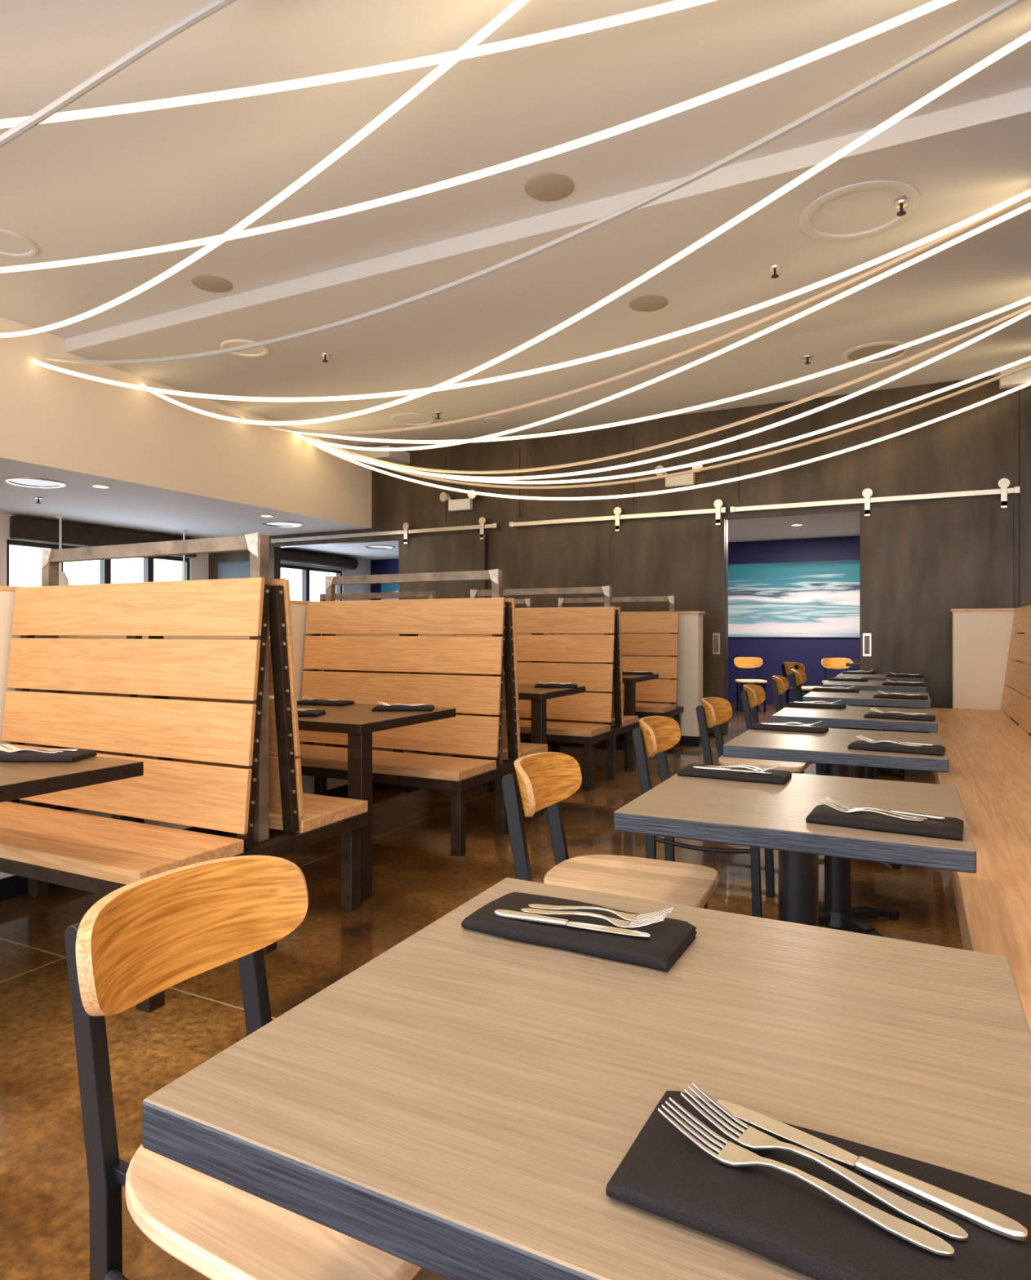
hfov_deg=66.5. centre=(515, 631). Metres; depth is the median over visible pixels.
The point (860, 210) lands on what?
ceiling speaker
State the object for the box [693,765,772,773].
table knife
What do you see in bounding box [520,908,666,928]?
fork
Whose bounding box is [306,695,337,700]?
fork
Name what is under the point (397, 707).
napkin
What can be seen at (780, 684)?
dining chair
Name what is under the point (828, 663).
dining chair
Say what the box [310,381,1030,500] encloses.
strip light
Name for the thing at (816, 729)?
napkin
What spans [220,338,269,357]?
recessed light
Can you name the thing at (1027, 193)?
rope
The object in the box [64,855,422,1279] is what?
dining chair
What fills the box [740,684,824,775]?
dining chair
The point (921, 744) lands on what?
table knife
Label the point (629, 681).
table
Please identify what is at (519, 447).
trim
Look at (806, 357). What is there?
sprinkler head
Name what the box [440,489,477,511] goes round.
emergency light
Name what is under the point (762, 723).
table knife
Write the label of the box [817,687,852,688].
table knife
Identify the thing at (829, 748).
pedestal table
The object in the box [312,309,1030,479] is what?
strip light
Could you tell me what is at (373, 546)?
recessed light
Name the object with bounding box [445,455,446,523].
trim
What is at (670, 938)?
napkin
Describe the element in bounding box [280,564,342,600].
window
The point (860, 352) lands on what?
recessed light
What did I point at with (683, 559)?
sliding door
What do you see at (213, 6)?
rope
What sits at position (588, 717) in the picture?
bench
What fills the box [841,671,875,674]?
napkin
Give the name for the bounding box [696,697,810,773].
dining chair
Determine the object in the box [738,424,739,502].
trim
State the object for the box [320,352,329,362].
sprinkler head
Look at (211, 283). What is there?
ceiling speaker
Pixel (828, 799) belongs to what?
fork
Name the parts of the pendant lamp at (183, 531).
stem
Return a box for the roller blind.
[280,548,358,569]
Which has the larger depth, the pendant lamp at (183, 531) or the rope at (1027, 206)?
the pendant lamp at (183, 531)
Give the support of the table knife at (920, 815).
on the napkin at (951, 828)
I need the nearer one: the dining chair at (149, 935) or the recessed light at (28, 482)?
the dining chair at (149, 935)
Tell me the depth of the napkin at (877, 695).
5.07 m
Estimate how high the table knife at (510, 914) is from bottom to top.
0.007 m
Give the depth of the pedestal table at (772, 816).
1.93 m
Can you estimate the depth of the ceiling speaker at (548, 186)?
4.73 m
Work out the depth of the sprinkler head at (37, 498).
8.71 m
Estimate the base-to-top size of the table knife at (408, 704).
0.007 m
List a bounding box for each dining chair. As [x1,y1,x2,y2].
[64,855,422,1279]
[501,751,719,909]
[631,715,774,917]
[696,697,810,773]
[733,657,767,711]
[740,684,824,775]
[770,675,839,728]
[781,662,822,706]
[789,669,853,728]
[821,657,852,683]
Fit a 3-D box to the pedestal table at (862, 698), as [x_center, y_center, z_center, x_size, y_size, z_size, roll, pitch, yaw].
[2.425,0.818,5.421,0.762,0.760,0.746,0,0,27]
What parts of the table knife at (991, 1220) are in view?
blade, handle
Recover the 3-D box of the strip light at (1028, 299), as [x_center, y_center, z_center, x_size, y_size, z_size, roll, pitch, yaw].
[0.394,-2.184,7.404,7.901,0.678,0.035,0,0,25]
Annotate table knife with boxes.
[21,748,78,751]
[297,708,315,710]
[408,703,426,705]
[493,909,650,937]
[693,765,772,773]
[716,1099,1027,1242]
[760,722,814,726]
[793,701,836,704]
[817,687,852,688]
[844,804,945,820]
[872,739,933,746]
[889,711,927,715]
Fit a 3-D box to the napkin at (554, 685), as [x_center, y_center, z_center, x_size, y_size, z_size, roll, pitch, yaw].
[0.302,0.402,5.799,0.310,0.022,0.151,0,0,7]
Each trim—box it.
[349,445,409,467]
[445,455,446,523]
[519,447,519,517]
[633,433,634,509]
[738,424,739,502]
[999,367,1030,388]
[1018,389,1019,607]
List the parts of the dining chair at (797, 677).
leg, backrest, leg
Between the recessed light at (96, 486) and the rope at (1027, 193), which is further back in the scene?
the recessed light at (96, 486)
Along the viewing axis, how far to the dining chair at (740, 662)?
12.12 m
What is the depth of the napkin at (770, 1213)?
0.57 m
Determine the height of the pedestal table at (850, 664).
0.760 m
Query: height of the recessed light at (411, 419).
0.018 m
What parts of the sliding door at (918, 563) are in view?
handle, door rail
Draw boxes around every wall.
[0,512,370,600]
[0,585,549,902]
[9,515,196,557]
[208,374,1030,734]
[370,535,859,706]
[555,611,705,746]
[950,608,1030,733]
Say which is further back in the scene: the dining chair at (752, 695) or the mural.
the mural
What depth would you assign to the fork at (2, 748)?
2.52 m
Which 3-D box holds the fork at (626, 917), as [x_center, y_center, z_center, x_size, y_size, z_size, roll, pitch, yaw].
[0.121,0.405,1.149,0.215,0.021,0.025,0,0,20]
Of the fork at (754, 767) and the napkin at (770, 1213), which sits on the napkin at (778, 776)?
the fork at (754, 767)
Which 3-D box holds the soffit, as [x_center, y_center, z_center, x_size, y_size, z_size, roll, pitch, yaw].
[-6.177,-2.167,6.789,3.270,1.370,11.800,0,0,27]
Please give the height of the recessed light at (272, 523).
0.018 m
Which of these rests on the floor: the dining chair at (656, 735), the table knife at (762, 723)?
the dining chair at (656, 735)
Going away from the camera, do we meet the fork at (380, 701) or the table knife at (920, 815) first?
the table knife at (920, 815)
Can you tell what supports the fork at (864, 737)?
on the napkin at (937, 750)
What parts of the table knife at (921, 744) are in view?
handle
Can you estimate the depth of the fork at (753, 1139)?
0.60 m
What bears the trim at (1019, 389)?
attached to the wall at (977, 447)
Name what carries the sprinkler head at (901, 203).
attached to the ceiling at (964, 161)
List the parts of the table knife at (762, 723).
handle, blade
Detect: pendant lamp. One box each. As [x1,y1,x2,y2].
[55,515,69,585]
[180,529,187,580]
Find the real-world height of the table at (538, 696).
0.785 m
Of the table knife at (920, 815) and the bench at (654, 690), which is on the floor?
the bench at (654, 690)
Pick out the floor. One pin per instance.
(417, 882)
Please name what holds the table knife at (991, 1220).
on the napkin at (770, 1213)
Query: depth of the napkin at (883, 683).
6.28 m
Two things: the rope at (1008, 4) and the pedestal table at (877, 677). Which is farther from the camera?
the pedestal table at (877, 677)
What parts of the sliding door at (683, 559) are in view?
door rail, handle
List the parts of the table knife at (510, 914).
handle, blade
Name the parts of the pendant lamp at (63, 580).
stem, lamp shade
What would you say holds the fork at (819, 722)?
on the napkin at (816, 729)
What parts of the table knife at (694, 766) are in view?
handle, blade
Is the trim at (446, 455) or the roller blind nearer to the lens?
the trim at (446, 455)
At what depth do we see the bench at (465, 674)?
4.72 m
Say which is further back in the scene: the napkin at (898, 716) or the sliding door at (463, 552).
the sliding door at (463, 552)
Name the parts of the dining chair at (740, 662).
leg, leg, backrest, seat, seat frame, leg, leg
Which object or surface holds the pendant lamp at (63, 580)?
hanging from the soffit
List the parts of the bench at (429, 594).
privacy frame, post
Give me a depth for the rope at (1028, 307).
7.21 m
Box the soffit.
[0,316,371,538]
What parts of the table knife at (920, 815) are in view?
blade, handle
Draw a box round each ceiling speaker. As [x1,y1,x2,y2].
[191,275,233,293]
[484,417,503,423]
[524,172,573,201]
[629,294,667,311]
[799,179,920,240]
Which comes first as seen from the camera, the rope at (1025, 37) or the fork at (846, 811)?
the fork at (846, 811)
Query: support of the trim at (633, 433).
attached to the wall at (977, 447)
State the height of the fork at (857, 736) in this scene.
0.021 m
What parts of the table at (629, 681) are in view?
leg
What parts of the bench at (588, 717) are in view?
backrest, rail, seat, backrest, seat, frame, leg, privacy frame, leg, leg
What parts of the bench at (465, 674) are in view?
leg, post, seat, backrest, frame, rail, backrest, seat, leg, privacy frame, leg, leg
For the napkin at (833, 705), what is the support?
on the pedestal table at (852, 717)
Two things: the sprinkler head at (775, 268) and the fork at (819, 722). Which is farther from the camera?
the sprinkler head at (775, 268)
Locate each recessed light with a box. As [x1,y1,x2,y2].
[0,227,38,257]
[2,476,65,488]
[91,484,110,488]
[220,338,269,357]
[260,514,274,517]
[261,520,302,527]
[364,544,395,548]
[389,412,435,426]
[790,523,803,526]
[840,341,912,364]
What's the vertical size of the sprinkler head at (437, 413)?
0.065 m
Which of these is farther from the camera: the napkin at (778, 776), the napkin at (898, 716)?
the napkin at (898, 716)
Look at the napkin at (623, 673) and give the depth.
7.43 m
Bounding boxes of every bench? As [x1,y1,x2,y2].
[0,532,368,1013]
[269,568,547,857]
[320,591,435,601]
[430,585,638,791]
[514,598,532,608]
[530,595,683,746]
[924,604,1030,1031]
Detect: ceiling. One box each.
[0,0,1030,338]
[65,86,1030,447]
[280,511,859,559]
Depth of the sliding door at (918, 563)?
8.09 m
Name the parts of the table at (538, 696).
leg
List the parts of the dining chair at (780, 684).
leg, backrest, leg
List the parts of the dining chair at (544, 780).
leg, backrest, leg, seat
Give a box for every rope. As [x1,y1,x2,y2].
[0,0,236,146]
[0,0,529,337]
[0,0,715,128]
[0,0,955,272]
[32,188,1030,401]
[43,0,1023,364]
[141,30,1030,425]
[212,195,1030,434]
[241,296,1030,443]
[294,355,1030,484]
[302,202,1030,450]
[305,363,1030,488]
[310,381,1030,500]
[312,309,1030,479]
[315,304,1030,474]
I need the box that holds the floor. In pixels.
[0,702,963,1279]
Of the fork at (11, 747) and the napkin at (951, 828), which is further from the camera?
the fork at (11, 747)
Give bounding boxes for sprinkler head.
[34,497,42,503]
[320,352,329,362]
[435,411,441,418]
[768,264,781,278]
[803,355,812,364]
[893,199,909,216]
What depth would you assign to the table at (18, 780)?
2.32 m
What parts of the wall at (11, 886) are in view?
skirting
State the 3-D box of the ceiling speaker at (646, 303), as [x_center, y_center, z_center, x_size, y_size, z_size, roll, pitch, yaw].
[1.038,-2.557,6.139,0.300,0.010,0.300,0,0,27]
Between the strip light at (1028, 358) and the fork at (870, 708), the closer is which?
the fork at (870, 708)
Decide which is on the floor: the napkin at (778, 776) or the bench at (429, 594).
the bench at (429, 594)
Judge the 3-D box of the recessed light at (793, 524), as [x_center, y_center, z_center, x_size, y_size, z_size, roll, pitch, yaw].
[3.954,-1.494,11.047,0.170,0.018,0.170,0,0,27]
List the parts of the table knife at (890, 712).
handle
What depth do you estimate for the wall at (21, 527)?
10.61 m
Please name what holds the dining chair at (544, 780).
on the floor
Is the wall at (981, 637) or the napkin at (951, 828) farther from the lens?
the wall at (981, 637)
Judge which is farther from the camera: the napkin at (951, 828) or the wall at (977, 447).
the wall at (977, 447)
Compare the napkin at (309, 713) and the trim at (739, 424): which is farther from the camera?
the trim at (739, 424)
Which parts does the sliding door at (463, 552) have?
door rail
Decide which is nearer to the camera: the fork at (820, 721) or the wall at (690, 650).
the fork at (820, 721)
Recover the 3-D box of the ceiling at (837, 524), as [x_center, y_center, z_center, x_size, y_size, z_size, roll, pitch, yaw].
[2.348,-1.562,11.598,14.200,0.120,4.160,0,0,27]
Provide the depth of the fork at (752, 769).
2.34 m
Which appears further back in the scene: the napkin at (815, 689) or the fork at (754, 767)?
the napkin at (815, 689)
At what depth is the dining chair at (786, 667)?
10.28 m
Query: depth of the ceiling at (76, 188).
4.05 m
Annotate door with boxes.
[217,560,249,578]
[271,516,497,599]
[509,499,726,734]
[729,478,1020,733]
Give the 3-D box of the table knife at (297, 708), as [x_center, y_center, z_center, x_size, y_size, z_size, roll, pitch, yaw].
[-1.097,0.388,3.898,0.231,0.007,0.018,0,0,10]
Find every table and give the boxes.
[0,746,143,802]
[142,877,1030,1279]
[297,700,456,900]
[518,684,585,810]
[613,773,976,926]
[622,673,658,766]
[723,728,948,937]
[771,706,937,869]
[802,690,931,779]
[822,680,926,779]
[835,672,924,731]
[845,661,859,666]
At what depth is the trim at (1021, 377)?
7.70 m
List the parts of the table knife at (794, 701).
handle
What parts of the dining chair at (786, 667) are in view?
leg, backrest, leg, seat frame, seat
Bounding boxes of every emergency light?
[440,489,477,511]
[654,464,702,488]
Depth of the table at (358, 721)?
3.55 m
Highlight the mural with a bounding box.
[381,560,859,637]
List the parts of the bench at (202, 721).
leg, post, seat, backrest, leg, rail, leg, backrest, frame, privacy frame, leg, seat, leg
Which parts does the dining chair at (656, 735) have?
leg, backrest, leg, leg, leg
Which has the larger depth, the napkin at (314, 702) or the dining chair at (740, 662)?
the dining chair at (740, 662)
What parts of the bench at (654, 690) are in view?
post, backrest, rail, seat, frame, privacy frame, leg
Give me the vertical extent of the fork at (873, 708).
0.021 m
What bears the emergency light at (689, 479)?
attached to the wall at (977, 447)
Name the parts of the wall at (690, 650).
skirting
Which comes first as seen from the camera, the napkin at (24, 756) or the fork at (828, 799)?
the fork at (828, 799)
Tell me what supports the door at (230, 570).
in the wall at (977, 447)
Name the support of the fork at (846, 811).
on the napkin at (951, 828)
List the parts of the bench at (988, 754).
panel, backrest, frame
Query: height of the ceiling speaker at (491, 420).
0.010 m
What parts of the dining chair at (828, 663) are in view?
leg, backrest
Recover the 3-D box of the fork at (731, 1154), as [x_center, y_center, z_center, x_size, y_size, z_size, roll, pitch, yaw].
[0.208,0.405,0.590,0.215,0.021,0.025,0,0,39]
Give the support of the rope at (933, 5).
hanging from the ceiling at (76, 188)
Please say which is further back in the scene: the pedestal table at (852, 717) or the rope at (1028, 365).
the rope at (1028, 365)
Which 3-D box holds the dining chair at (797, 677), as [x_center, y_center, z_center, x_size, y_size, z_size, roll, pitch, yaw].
[3.158,0.801,8.108,0.616,0.795,0.452,0,0,27]
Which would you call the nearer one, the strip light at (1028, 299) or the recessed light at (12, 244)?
the recessed light at (12, 244)
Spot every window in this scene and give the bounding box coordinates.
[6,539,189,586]
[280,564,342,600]
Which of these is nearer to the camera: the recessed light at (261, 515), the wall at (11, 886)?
the wall at (11, 886)
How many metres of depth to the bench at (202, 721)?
3.02 m
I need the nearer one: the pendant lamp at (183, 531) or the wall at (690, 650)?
the wall at (690, 650)
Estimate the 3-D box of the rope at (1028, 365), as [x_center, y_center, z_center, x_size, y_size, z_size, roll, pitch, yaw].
[1.098,-2.067,8.659,8.085,0.924,0.036,0,0,20]
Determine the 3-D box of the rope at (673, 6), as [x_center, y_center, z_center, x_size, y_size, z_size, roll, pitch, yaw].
[-2.137,-2.520,3.673,7.016,0.286,0.040,0,0,10]
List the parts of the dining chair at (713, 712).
leg, backrest, leg, seat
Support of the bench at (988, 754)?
on the floor
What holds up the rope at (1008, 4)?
hanging from the ceiling at (76, 188)
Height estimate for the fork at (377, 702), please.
0.021 m
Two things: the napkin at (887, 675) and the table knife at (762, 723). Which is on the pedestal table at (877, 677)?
the napkin at (887, 675)
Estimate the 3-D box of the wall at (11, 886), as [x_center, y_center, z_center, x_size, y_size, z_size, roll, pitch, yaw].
[-1.676,0.498,4.834,0.146,1.400,9.156,0,0,27]
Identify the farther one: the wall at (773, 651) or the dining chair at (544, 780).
the wall at (773, 651)
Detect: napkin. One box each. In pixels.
[0,750,97,762]
[297,699,355,706]
[297,709,326,716]
[372,704,434,711]
[461,892,697,972]
[534,683,577,688]
[605,1090,1030,1279]
[622,671,653,675]
[676,763,791,785]
[750,722,828,733]
[786,702,846,709]
[805,804,963,840]
[811,687,859,692]
[828,677,868,681]
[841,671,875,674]
[847,740,945,755]
[864,711,935,721]
[873,693,928,699]
[882,682,926,686]
[885,674,923,677]
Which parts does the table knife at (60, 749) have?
handle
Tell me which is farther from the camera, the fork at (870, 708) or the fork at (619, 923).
the fork at (870, 708)
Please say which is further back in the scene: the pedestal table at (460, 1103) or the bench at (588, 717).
the bench at (588, 717)
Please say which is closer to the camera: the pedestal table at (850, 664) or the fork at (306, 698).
the fork at (306, 698)
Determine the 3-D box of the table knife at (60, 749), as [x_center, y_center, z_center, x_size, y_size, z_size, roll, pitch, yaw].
[-1.537,0.388,2.575,0.231,0.007,0.018,0,0,10]
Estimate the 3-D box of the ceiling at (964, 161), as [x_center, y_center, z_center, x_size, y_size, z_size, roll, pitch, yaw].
[1.783,-2.707,6.825,10.930,0.290,4.600,0,0,27]
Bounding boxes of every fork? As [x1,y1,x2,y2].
[0,746,57,753]
[2,743,63,752]
[301,696,335,701]
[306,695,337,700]
[377,702,418,706]
[379,701,420,705]
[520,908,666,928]
[528,903,673,921]
[657,1097,954,1257]
[680,1082,968,1241]
[707,764,781,769]
[711,765,778,771]
[770,720,822,724]
[779,721,820,725]
[819,799,923,822]
[825,797,927,820]
[856,735,919,746]
[859,735,922,746]
[870,708,917,715]
[872,707,919,715]
[877,690,914,695]
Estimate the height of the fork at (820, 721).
0.021 m
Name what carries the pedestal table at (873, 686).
on the floor
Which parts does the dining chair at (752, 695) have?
leg, backrest, leg, leg, leg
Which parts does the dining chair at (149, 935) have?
leg, seat frame, backrest, leg, seat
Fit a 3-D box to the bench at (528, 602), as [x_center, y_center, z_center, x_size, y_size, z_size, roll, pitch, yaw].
[-0.528,0.415,8.953,1.470,1.565,0.716,0,0,27]
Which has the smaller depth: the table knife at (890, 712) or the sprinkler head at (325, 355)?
the table knife at (890, 712)
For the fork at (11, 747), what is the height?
0.021 m
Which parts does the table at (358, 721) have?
leg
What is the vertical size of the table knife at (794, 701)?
0.007 m
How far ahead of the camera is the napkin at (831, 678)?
6.88 m
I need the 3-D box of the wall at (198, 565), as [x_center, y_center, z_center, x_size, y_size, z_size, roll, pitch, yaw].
[-6.764,-0.162,9.489,0.200,2.720,16.100,0,0,27]
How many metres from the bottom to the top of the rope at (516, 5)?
0.520 m
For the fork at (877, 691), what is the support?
on the napkin at (877, 695)
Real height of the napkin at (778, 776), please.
0.022 m
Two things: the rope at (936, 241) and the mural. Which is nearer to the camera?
the rope at (936, 241)

